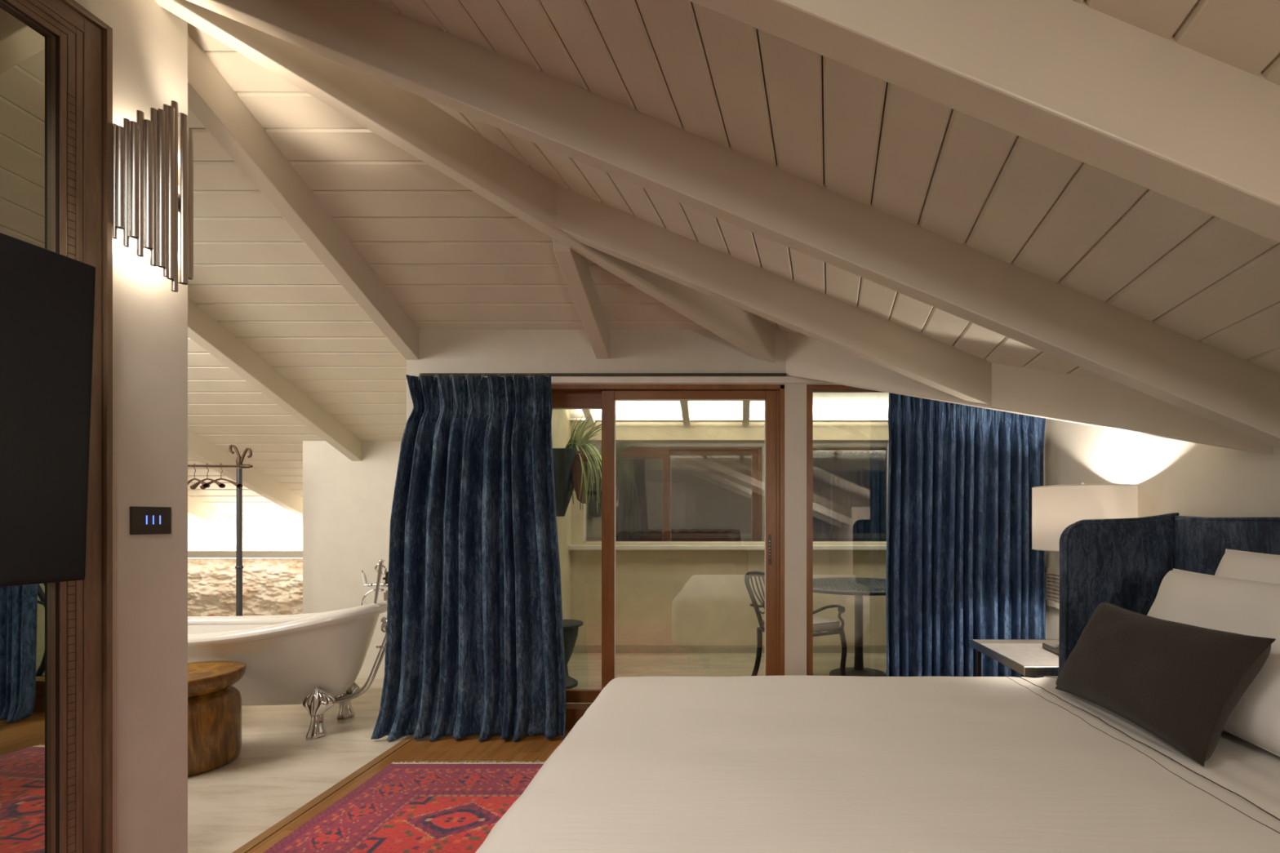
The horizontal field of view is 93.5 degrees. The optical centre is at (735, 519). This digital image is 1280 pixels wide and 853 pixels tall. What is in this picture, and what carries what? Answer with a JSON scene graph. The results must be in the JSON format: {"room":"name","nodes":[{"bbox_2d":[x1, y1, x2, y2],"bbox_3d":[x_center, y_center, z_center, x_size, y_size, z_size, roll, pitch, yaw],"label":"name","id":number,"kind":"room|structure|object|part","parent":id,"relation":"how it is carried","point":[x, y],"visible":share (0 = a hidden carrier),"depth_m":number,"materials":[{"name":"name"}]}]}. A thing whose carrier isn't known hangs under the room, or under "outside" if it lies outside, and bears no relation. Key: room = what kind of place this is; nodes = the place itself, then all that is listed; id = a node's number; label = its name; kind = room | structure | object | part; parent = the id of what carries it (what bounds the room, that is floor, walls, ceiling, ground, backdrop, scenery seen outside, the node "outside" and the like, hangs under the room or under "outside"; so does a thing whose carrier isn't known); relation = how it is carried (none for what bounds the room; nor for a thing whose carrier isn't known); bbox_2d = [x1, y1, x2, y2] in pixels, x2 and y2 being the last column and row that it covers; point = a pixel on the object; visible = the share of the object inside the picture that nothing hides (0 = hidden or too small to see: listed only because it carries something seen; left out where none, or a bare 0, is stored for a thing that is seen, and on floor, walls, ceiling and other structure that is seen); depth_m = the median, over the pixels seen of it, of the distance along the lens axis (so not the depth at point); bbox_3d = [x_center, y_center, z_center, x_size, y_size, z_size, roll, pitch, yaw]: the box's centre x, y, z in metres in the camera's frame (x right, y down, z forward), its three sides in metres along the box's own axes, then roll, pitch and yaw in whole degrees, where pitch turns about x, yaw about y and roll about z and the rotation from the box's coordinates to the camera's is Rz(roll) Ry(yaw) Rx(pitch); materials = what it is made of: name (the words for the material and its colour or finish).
{"room":"hotel room","nodes":[
{"label":"hotel room","id":0,"kind":"room"},
{"bbox_2d":[75,0,187,852],"bbox_3d":[-2.013,-0.328,1.065,0.160,3.155,1.944,0,0,4],"label":"wall","id":1,"kind":"structure","parent":0,"point":[150,42],"depth_m":1.91,"materials":[{"name":"paint"}]},
{"bbox_2d":[0,0,112,852],"bbox_3d":[-1.913,-0.108,0.965,0.051,2.677,1.584,0,0,4],"label":"leaning mirror","id":2,"kind":"object","parent":1,"relation":"attached to","point":[56,55],"visible":0.65,"depth_m":1.64,"materials":[{"name":"brown wood"}]},
{"bbox_2d":[0,3,51,852],"bbox_3d":[-1.919,-0.108,0.965,0.008,2.436,1.336,0,0,3],"label":"mirror glass","id":3,"kind":"object","parent":2,"relation":"on","point":[25,46],"depth_m":1.58,"materials":[{"name":"mirror"}]},
{"bbox_2d":[0,232,95,586],"bbox_3d":[-1.826,-0.249,0.837,0.205,0.810,1.432,0,0,6],"label":"television","id":4,"kind":"object","parent":2,"relation":"attached to","point":[47,297],"visible":1,"depth_m":1.44,"materials":[{"name":"black plastic"}]},
{"bbox_3d":[-1.911,-1.385,0.965,0.048,0.124,1.553,0,0,4],"label":"frame rail","id":5,"kind":"part","parent":2,"relation":"part of","materials":[{"name":"brown wood"}]},
{"bbox_2d":[129,506,171,534],"bbox_3d":[-1.873,0.003,1.906,0.010,0.088,0.121,0,0,4],"label":"light switch","id":6,"kind":"object","parent":1,"relation":"attached to","point":[143,520],"visible":1,"depth_m":1.90,"materials":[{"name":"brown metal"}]},
{"bbox_2d":[112,100,193,292],"bbox_3d":[-1.814,-1.012,1.869,0.137,0.592,0.224,0,0,0],"label":"wall sconce","id":7,"kind":"object","parent":1,"relation":"attached to","point":[153,159],"visible":1,"depth_m":1.82,"materials":[{"name":"silver metal"}]},
{"bbox_2d":[187,558,302,616],"bbox_3d":[-4.850,0.815,6.109,2.900,0.870,0.112,0,0,0],"label":"stone wall","id":8,"kind":"structure","parent":0,"point":[270,586],"depth_m":6.11,"materials":[{"name":"beige stone"}]},
{"bbox_2d":[187,515,302,550],"bbox_3d":[-5.400,0.070,6.210,4.200,0.640,0.180,0,0,0],"label":"wall","id":9,"kind":"structure","parent":0,"point":[260,532],"depth_m":6.12,"materials":[{"name":"paint"}]},
{"bbox_2d":[187,551,302,557],"bbox_3d":[-5.475,0.350,6.055,4.050,0.070,0.130,0,0,0],"label":"trim","id":10,"kind":"structure","parent":9,"relation":"attached to","point":[190,553],"depth_m":5.99,"materials":[{"name":"paint"}]},
{"bbox_2d":[187,550,302,551],"bbox_3d":[-4.950,0.311,6.035,2.900,0.006,0.030,0,0,0],"label":"led strip","id":11,"kind":"object","parent":9,"relation":"attached to","point":[188,550],"visible":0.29,"depth_m":6.02,"materials":[{"name":"beige"}]},
{"bbox_2d":[187,557,302,558],"bbox_3d":[-4.950,0.389,6.015,2.900,0.006,0.030,0,0,0],"label":"led strip","id":12,"kind":"object","parent":9,"relation":"attached to","point":[188,557],"visible":0.29,"depth_m":6.00,"materials":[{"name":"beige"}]},
{"bbox_2d":[302,440,401,676],"bbox_3d":[-2.705,0.150,4.995,1.490,2.200,0.510,0,0,0],"label":"wall","id":13,"kind":"structure","parent":0,"point":[347,504],"depth_m":4.74,"materials":[{"name":"paint"}]},
{"bbox_2d":[187,676,571,852],"bbox_3d":[-2.775,1.275,0.850,9.450,0.050,10.900,0,0,0],"label":"floor","id":14,"kind":"structure","parent":0,"point":[277,771],"depth_m":3.08,"materials":[{"name":"stone"}]},
{"bbox_2d":[187,660,246,777],"bbox_3d":[-2.810,1.012,3.030,0.490,0.476,0.490,0,0,0],"label":"stool","id":15,"kind":"object","parent":14,"relation":"on","point":[214,704],"visible":0.44,"depth_m":2.97,"materials":[{"name":"brown wood"}]},
{"bbox_3d":[-2.810,0.826,3.030,0.490,0.103,0.490,0,0,0],"label":"seat","id":16,"kind":"part","parent":15,"relation":"part of","materials":[{"name":"brown wood"}]},
{"bbox_2d":[187,444,253,616],"bbox_3d":[-4.064,0.353,4.299,1.366,1.790,0.362,0,0,0],"label":"clothes rack","id":17,"kind":"object","parent":14,"relation":"on","point":[239,460],"visible":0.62,"depth_m":4.29,"materials":[{"name":"metal"}]},
{"bbox_2d":[187,463,209,488],"bbox_3d":[-3.912,-0.315,4.300,0.410,0.184,0.040,0,0,30],"label":"hanger","id":18,"kind":"object","parent":17,"relation":"hanging from","point":[204,484],"visible":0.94,"depth_m":4.23,"materials":[{"name":"metal"}]},
{"bbox_2d":[190,463,225,489],"bbox_3d":[-3.819,-0.315,4.300,0.410,0.184,0.040,0,0,26],"label":"hanger","id":19,"kind":"object","parent":17,"relation":"hanging from","point":[220,485],"visible":0.96,"depth_m":4.29,"materials":[{"name":"metal"}]},
{"bbox_2d":[200,463,242,488],"bbox_3d":[-3.720,-0.315,4.300,0.410,0.184,0.040,0,0,20],"label":"hanger","id":20,"kind":"object","parent":17,"relation":"hanging from","point":[237,485],"visible":0.92,"depth_m":4.28,"materials":[{"name":"metal"}]},
{"bbox_2d":[187,601,386,739],"bbox_3d":[-2.902,0.878,3.600,1.726,0.744,0.758,0,0,0],"label":"bathtub","id":21,"kind":"object","parent":14,"relation":"on","point":[309,660],"visible":0.56,"depth_m":3.42,"materials":[{"name":"white ceramic"}]},
{"bbox_2d":[360,559,388,604],"bbox_3d":[-2.174,0.393,3.638,0.256,0.301,0.092,0,0,0],"label":"mixer tap","id":22,"kind":"object","parent":21,"relation":"on","point":[380,564],"visible":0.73,"depth_m":3.62,"materials":[{"name":"silver metal"}]},
{"bbox_3d":[-2.282,0.364,3.660,0.026,0.078,0.026,0,0,-44],"label":"lever","id":23,"kind":"part","parent":22,"relation":"part of","materials":[{"name":"metal"}]},
{"bbox_3d":[-2.220,0.470,3.637,0.123,0.096,0.026,0,0,-21],"label":"spout","id":24,"kind":"part","parent":22,"relation":"part of","materials":[{"name":"silver metal"}]},
{"bbox_2d":[383,590,387,602],"bbox_3d":[-2.103,0.470,3.660,0.098,0.075,0.044,0,0,0],"label":"tap","id":25,"kind":"object","parent":22,"relation":"on","point":[385,594],"depth_m":3.64,"materials":[{"name":"silver metal"}]},
{"bbox_2d":[382,571,388,582],"bbox_3d":[-2.115,0.355,3.660,0.107,0.070,0.048,0,0,0],"label":"tap","id":26,"kind":"object","parent":22,"relation":"on","point":[386,577],"depth_m":3.65,"materials":[{"name":"silver metal"}]},
{"bbox_2d":[231,734,413,852],"bbox_3d":[-1.863,1.273,1.820,0.045,0.054,3.440,0,0,0],"label":"trim","id":27,"kind":"structure","parent":14,"relation":"on","point":[247,846],"depth_m":2.64,"materials":[{"name":"brown wood"}]},
{"bbox_2d":[263,760,546,852],"bbox_3d":[-0.752,1.242,1.560,2.013,0.015,3.031,0,0,0],"label":"rug","id":28,"kind":"object","parent":14,"relation":"on","point":[426,806],"visible":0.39,"depth_m":2.54,"materials":[{"name":"fabric"}]},
{"bbox_2d":[969,639,1058,677],"bbox_3d":[1.508,0.934,2.785,0.600,0.632,0.584,0,0,0],"label":"nightstand","id":29,"kind":"object","parent":14,"relation":"on","point":[1028,658],"visible":0.3,"depth_m":2.82,"materials":[{"name":"grey wood"}]},
{"bbox_3d":[1.240,0.950,3.040,0.020,0.600,0.020,0,0,0],"label":"leg","id":30,"kind":"part","parent":29,"relation":"part of","materials":[{"name":"brown metal"}]},
{"bbox_2d":[1042,642,1058,654],"bbox_3d":[1.552,0.622,2.840,0.070,0.028,0.220,0,0,0],"label":"card holder","id":31,"kind":"object","parent":29,"relation":"on","point":[1051,646],"visible":0.52,"depth_m":2.88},
{"bbox_2d":[1031,482,1137,551],"bbox_3d":[1.620,0.232,2.780,0.430,0.811,0.430,0,0,0],"label":"table lamp","id":32,"kind":"object","parent":29,"relation":"on","point":[1055,508],"visible":0.56,"depth_m":2.63,"materials":[{"name":"white fabric"}]},
{"bbox_2d":[187,22,706,515],"bbox_3d":[-3.630,-1.332,3.200,7.740,2.638,6.000,0,0,0],"label":"ceiling","id":33,"kind":"structure","parent":0,"point":[451,258],"depth_m":3.20,"materials":[{"name":"white wood"}]},
{"bbox_2d":[187,495,228,530],"bbox_3d":[-5.359,-1.004,3.665,0.080,2.240,4.937,0,0,2],"label":"rafter","id":34,"kind":"object","parent":33,"relation":"attached to","point":[197,510],"visible":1,"depth_m":5.89,"materials":[{"name":"beige wood"}]},
{"bbox_2d":[187,429,302,518],"bbox_3d":[-4.289,-1.004,3.665,0.080,2.240,4.937,0,0,2],"label":"rafter","id":35,"kind":"object","parent":33,"relation":"attached to","point":[202,451],"visible":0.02,"depth_m":5.11,"materials":[{"name":"beige wood"}]},
{"bbox_2d":[187,297,361,461],"bbox_3d":[-3.091,-1.294,2.975,0.080,1.660,3.556,0,0,2],"label":"rafter","id":36,"kind":"object","parent":33,"relation":"attached to","point":[203,329],"visible":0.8,"depth_m":3.84,"materials":[{"name":"white wood"}]},
{"bbox_2d":[187,31,418,359],"bbox_3d":[-1.955,-1.349,2.820,0.080,0.810,1.484,0,0,2],"label":"rafter","id":37,"kind":"object","parent":33,"relation":"attached to","point":[211,99],"visible":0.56,"depth_m":2.57,"materials":[{"name":"white wood"}]},
{"bbox_2d":[154,0,775,363],"bbox_3d":[-1.266,-1.589,2.385,3.794,1.316,0.070,0,0,-39],"label":"rafter","id":38,"kind":"object","parent":33,"relation":"attached to","point":[404,118],"visible":0.59,"depth_m":2.43,"materials":[{"name":"white wood"}]},
{"bbox_2d":[553,239,609,359],"bbox_3d":[-0.805,-1.200,3.180,0.080,0.503,0.764,0,0,2],"label":"rafter","id":39,"kind":"object","parent":33,"relation":"attached to","point":[574,266],"visible":0.75,"depth_m":3.12,"materials":[{"name":"white wood"}]},
{"bbox_2d":[551,408,571,619],"bbox_3d":[-1.680,-0.350,4.455,0.560,3.200,1.590,0,0,0],"label":"wall","id":40,"kind":"structure","parent":0,"point":[561,424],"depth_m":4.86,"materials":[{"name":"paint"}]},
{"bbox_2d":[552,414,601,516],"bbox_3d":[-1.173,-0.407,4.500,0.443,0.766,0.357,0,0,0],"label":"wall planter","id":41,"kind":"object","parent":40,"relation":"attached to","point":[572,464],"visible":0.99,"depth_m":4.43,"materials":[{"name":"stone"}]},
{"bbox_3d":[-1.286,-0.272,4.500,0.217,0.496,0.357,0,0,0],"label":"pot","id":42,"kind":"part","parent":41,"relation":"part of","materials":[{"name":"stone"}]},
{"bbox_2d":[406,327,1045,676],"bbox_3d":[-0.005,0.052,3.600,3.910,2.395,0.120,0,0,0],"label":"wall","id":43,"kind":"structure","parent":0,"point":[440,351],"depth_m":3.54,"materials":[{"name":"paint"}]},
{"bbox_2d":[419,373,786,376],"bbox_3d":[-0.785,-0.860,3.529,2.170,0.012,0.021,0,0,0],"label":"track","id":44,"kind":"object","parent":43,"relation":"attached to","point":[423,374],"visible":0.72,"depth_m":3.52,"materials":[{"name":"brown metal"}]},
{"bbox_2d":[370,373,566,742],"bbox_3d":[-1.508,0.201,3.394,1.089,2.087,0.145,0,0,0],"label":"curtain","id":45,"kind":"object","parent":44,"relation":"hanging from","point":[474,646],"visible":1,"depth_m":3.38,"materials":[{"name":"blue fabric"}]},
{"bbox_2d":[406,376,831,383],"bbox_3d":[-0.667,-0.829,3.534,2.575,0.038,0.012,0,0,0],"label":"trim","id":46,"kind":"structure","parent":43,"relation":"attached to","point":[554,380],"depth_m":3.53,"materials":[{"name":"white wood"}]},
{"bbox_2d":[551,384,784,728],"bbox_3d":[-0.630,0.223,3.602,1.840,2.055,0.113,0,0,0],"label":"door","id":47,"kind":"structure","parent":43,"relation":"in","point":[603,397],"depth_m":3.58,"materials":[{"name":"brown wood"}]},
{"bbox_3d":[-1.115,0.168,3.638,0.610,1.895,0.038,0,0,0],"label":"rail","id":48,"kind":"part","parent":47,"relation":"part of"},
{"bbox_3d":[-0.282,0.170,3.595,1.051,1.891,0.040,0,0,0],"label":"sliding panel","id":49,"kind":"part","parent":47,"relation":"part of","materials":[{"name":"clear glass"}]},
{"bbox_3d":[-0.277,0.170,3.595,0.911,1.891,0.038,0,0,0],"label":"rail","id":50,"kind":"part","parent":47,"relation":"part of","materials":[{"name":"brown wood"}]},
{"bbox_3d":[0.203,0.180,3.573,0.014,0.180,0.006,0,0,0],"label":"handle","id":51,"kind":"part","parent":47,"relation":"part of","materials":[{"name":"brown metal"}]},
{"bbox_2d":[806,385,885,675],"bbox_3d":[1.070,0.223,3.603,1.300,2.055,0.105,0,0,0],"label":"window","id":52,"kind":"structure","parent":43,"relation":"in","point":[811,389],"depth_m":3.56,"materials":[{"name":"brown wood"}]},
{"bbox_3d":[1.070,0.163,3.607,1.300,1.935,0.095,0,0,0],"label":"frame","id":53,"kind":"part","parent":52,"relation":"part of","materials":[{"name":"brown wood"}]},
{"bbox_3d":[1.070,0.172,3.607,1.220,1.955,0.095,0,0,0],"label":"rail","id":54,"kind":"part","parent":52,"relation":"part of","materials":[{"name":"brown wood"}]},
{"bbox_2d":[566,653,886,703],"bbox_3d":[0.790,1.215,4.430,4.420,0.170,1.540,0,0,0],"label":"floor","id":55,"kind":"structure","parent":0,"point":[585,668],"depth_m":4.63,"materials":[{"name":"stone"}]},
{"bbox_2d":[562,619,582,688],"bbox_3d":[-1.200,0.915,4.050,0.310,0.430,0.310,0,0,0],"label":"urn","id":56,"kind":"object","parent":55,"relation":"on","point":[571,627],"visible":0.48,"depth_m":4.00,"materials":[{"name":"stone"}]},
{"bbox_2d":[744,570,847,675],"bbox_3d":[0.404,0.739,4.064,0.600,0.799,0.479,0,0,-30],"label":"garden chair","id":57,"kind":"object","parent":55,"relation":"on","point":[820,624],"visible":0.4,"depth_m":4.01,"materials":[{"name":"paint"}]},
{"bbox_3d":[0.203,0.541,3.948,0.137,0.403,0.425,0,0,-30],"label":"frame","id":58,"kind":"part","parent":57,"relation":"part of","materials":[{"name":"paint"}]},
{"bbox_3d":[0.134,0.943,4.119,0.102,0.391,0.040,0,0,-13],"label":"leg","id":59,"kind":"part","parent":57,"relation":"part of","materials":[{"name":"paint"}]},
{"bbox_3d":[0.310,0.658,4.253,0.492,0.188,0.058,0,0,-30],"label":"armrest","id":60,"kind":"part","parent":57,"relation":"part of","materials":[{"name":"paint"}]},
{"bbox_3d":[0.431,0.758,4.079,0.446,0.024,0.410,0,0,-30],"label":"seat frame","id":61,"kind":"part","parent":57,"relation":"part of","materials":[{"name":"paint"}]},
{"bbox_2d":[762,615,839,632],"bbox_3d":[0.435,0.716,4.082,0.423,0.063,0.369,0,0,-30],"label":"seat cushion","id":62,"kind":"object","parent":57,"relation":"on","point":[820,624],"depth_m":3.99,"materials":[{"name":"beige fabric"}]},
{"bbox_3d":[0.520,0.658,3.888,0.492,0.188,0.058,0,0,-30],"label":"armrest","id":63,"kind":"part","parent":57,"relation":"part of","materials":[{"name":"paint"}]},
{"bbox_3d":[0.729,0.931,4.025,0.079,0.411,0.040,0,0,-21],"label":"leg","id":64,"kind":"part","parent":57,"relation":"part of","materials":[{"name":"paint"}]},
{"bbox_2d":[813,577,886,676],"bbox_3d":[0.885,0.796,4.290,0.970,0.668,0.970,0,0,0],"label":"bistro table","id":65,"kind":"object","parent":55,"relation":"on","point":[859,587],"visible":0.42,"depth_m":4.26,"materials":[{"name":"paint"}]},
{"bbox_2d":[567,392,888,454],"bbox_3d":[0.790,-1.065,4.645,4.420,0.894,2.010,0,0,0],"label":"skylight","id":66,"kind":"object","parent":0,"point":[825,405],"depth_m":5.01,"materials":[{"name":"glass"}]},
{"bbox_2d":[582,408,595,425],"bbox_3d":[-1.212,-1.126,4.340,0.055,0.668,1.340,0,0,0],"label":"rafter","id":67,"kind":"object","parent":66,"relation":"attached to","point":[587,412],"visible":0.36,"depth_m":4.91,"materials":[{"name":"paint"}]},
{"bbox_2d":[680,400,690,425],"bbox_3d":[-0.412,-1.126,4.340,0.055,0.668,1.340,0,0,0],"label":"rafter","id":68,"kind":"object","parent":66,"relation":"attached to","point":[685,407],"visible":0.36,"depth_m":4.84,"materials":[{"name":"paint"}]},
{"bbox_2d":[742,400,750,425],"bbox_3d":[0.083,-1.126,4.340,0.055,0.668,1.340,0,0,0],"label":"rafter","id":69,"kind":"object","parent":66,"relation":"attached to","point":[746,404],"visible":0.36,"depth_m":4.83,"materials":[{"name":"paint"}]},
{"bbox_2d":[570,421,888,644],"bbox_3d":[0.790,0.140,5.110,4.420,1.980,0.120,0,0,0],"label":"wall","id":70,"kind":"structure","parent":0,"point":[663,597],"depth_m":5.05,"materials":[{"name":"paint"}]},
{"bbox_2d":[568,545,886,550],"bbox_3d":[0.600,0.235,5.004,4.000,0.040,0.088,0,0,0],"label":"trim","id":71,"kind":"structure","parent":70,"relation":"attached to","point":[570,547],"depth_m":4.96,"materials":[{"name":"paint"}]},
{"bbox_2d":[568,417,888,421],"bbox_3d":[0.600,-0.845,5.025,4.000,0.020,0.050,0,0,0],"label":"trim","id":72,"kind":"structure","parent":70,"relation":"attached to","point":[570,419],"depth_m":5.00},
{"bbox_2d":[572,644,886,653],"bbox_3d":[0.600,1.097,5.044,4.000,0.066,0.012,0,0,0],"label":"baseboard","id":73,"kind":"structure","parent":70,"relation":"attached to","point":[578,648],"depth_m":5.04,"materials":[{"name":"stone"}]},
{"bbox_2d":[583,440,888,542],"bbox_3d":[0.849,-0.237,5.120,4.303,0.875,0.040,0,0,0],"label":"window","id":74,"kind":"structure","parent":70,"relation":"in","point":[591,442],"depth_m":5.10,"materials":[{"name":"brown wood"}]},
{"bbox_2d":[367,0,1279,381],"bbox_3d":[-1.640,-1.602,-0.500,7.132,3.338,8.202,0,0,0],"label":"ceiling","id":75,"kind":"structure","parent":0,"point":[1102,235],"depth_m":1.58,"materials":[{"name":"white wood"}]},
{"bbox_2d":[186,0,1279,448],"bbox_3d":[-0.005,-1.044,1.865,3.730,1.738,0.070,0,0,0],"label":"rafter","id":76,"kind":"object","parent":75,"relation":"attached to","point":[444,68],"visible":0.92,"depth_m":1.83,"materials":[{"name":"white wood"}]},
{"bbox_2d":[555,184,991,408],"bbox_3d":[0.172,-1.027,2.737,1.985,1.023,0.075,0,0,0],"label":"rafter","id":77,"kind":"object","parent":75,"relation":"attached to","point":[596,224],"visible":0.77,"depth_m":2.70,"materials":[{"name":"white wood"}]},
{"bbox_2d":[688,0,1279,243],"bbox_3d":[-0.370,-1.139,1.014,4.460,2.038,0.077,0,0,0],"label":"rafter","id":78,"kind":"object","parent":75,"relation":"attached to","point":[1077,81],"visible":1,"depth_m":0.98,"materials":[{"name":"white wood"}]},
{"bbox_2d":[786,331,1273,453],"bbox_3d":[1.128,-0.670,2.786,2.339,0.970,0.080,0,0,44],"label":"fascia beam","id":79,"kind":"structure","parent":75,"relation":"attached to","point":[1067,397],"depth_m":2.53,"materials":[{"name":"white wood"}]},
{"bbox_2d":[885,392,1045,678],"bbox_3d":[1.316,0.226,3.403,0.925,2.037,0.139,0,0,0],"label":"curtain","id":80,"kind":"object","parent":79,"relation":"hanging from","point":[962,565],"visible":0.62,"depth_m":3.40,"materials":[{"name":"blue fabric"}]},
{"bbox_2d":[1045,418,1279,678],"bbox_3d":[1.895,0.175,-0.500,0.110,2.150,8.200,0,0,0],"label":"wall","id":81,"kind":"structure","parent":0,"point":[1186,478],"depth_m":2.56,"materials":[{"name":"paint"}]},
{"bbox_2d":[1044,567,1059,608],"bbox_3d":[1.831,0.393,3.070,0.018,0.225,0.900,0,0,0],"label":"air vent","id":82,"kind":"object","parent":81,"relation":"in","point":[1051,575],"visible":0.18,"depth_m":3.43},
{"bbox_2d":[1058,512,1279,674],"bbox_3d":[0.736,0.611,1.425,2.192,1.278,2.108,0,0,0],"label":"headboard","id":83,"kind":"object","parent":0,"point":[1124,563],"visible":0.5,"depth_m":2.40,"materials":[{"name":"blue fabric"}]},
{"bbox_2d":[475,675,1279,852],"bbox_3d":[0.324,0.823,1.421,1.706,0.435,1.996,0,0,0],"label":"duvet","id":84,"kind":"object","parent":83,"relation":"on","point":[789,763],"visible":1,"depth_m":1.40,"materials":[{"name":"white fabric"}]},
{"bbox_2d":[1018,676,1279,819],"bbox_3d":[1.380,0.639,1.420,0.600,0.051,1.880,0,0,0],"label":"sheet","id":85,"kind":"object","parent":83,"relation":"on","point":[1246,769],"visible":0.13,"depth_m":1.54,"materials":[{"name":"white fabric"}]},
{"bbox_2d":[1055,600,1275,766],"bbox_3d":[1.250,0.455,1.821,0.244,0.320,0.684,0,0,0],"label":"cushion","id":86,"kind":"object","parent":85,"relation":"on","point":[1180,683],"visible":1,"depth_m":1.63,"materials":[{"name":"black fabric"}]},
{"bbox_2d":[1146,568,1279,756],"bbox_3d":[1.477,0.393,1.771,0.279,0.434,0.747,0,0,-1],"label":"pillow","id":87,"kind":"object","parent":85,"relation":"on","point":[1231,605],"visible":0.43,"depth_m":1.68,"materials":[{"name":"white fabric"}]},
{"bbox_2d":[1214,548,1279,583],"bbox_3d":[1.623,0.353,1.671,0.242,0.503,0.788,0,0,-1],"label":"pillow","id":88,"kind":"object","parent":85,"relation":"on","point":[1235,564],"visible":0.14,"depth_m":1.88,"materials":[{"name":"white fabric"}]},
{"bbox_3d":[1.796,0.547,1.425,0.071,1.126,1.970,0,0,0],"label":"headboard","id":89,"kind":"part","parent":83,"relation":"part of","materials":[{"name":"blue fabric"}]}
]}

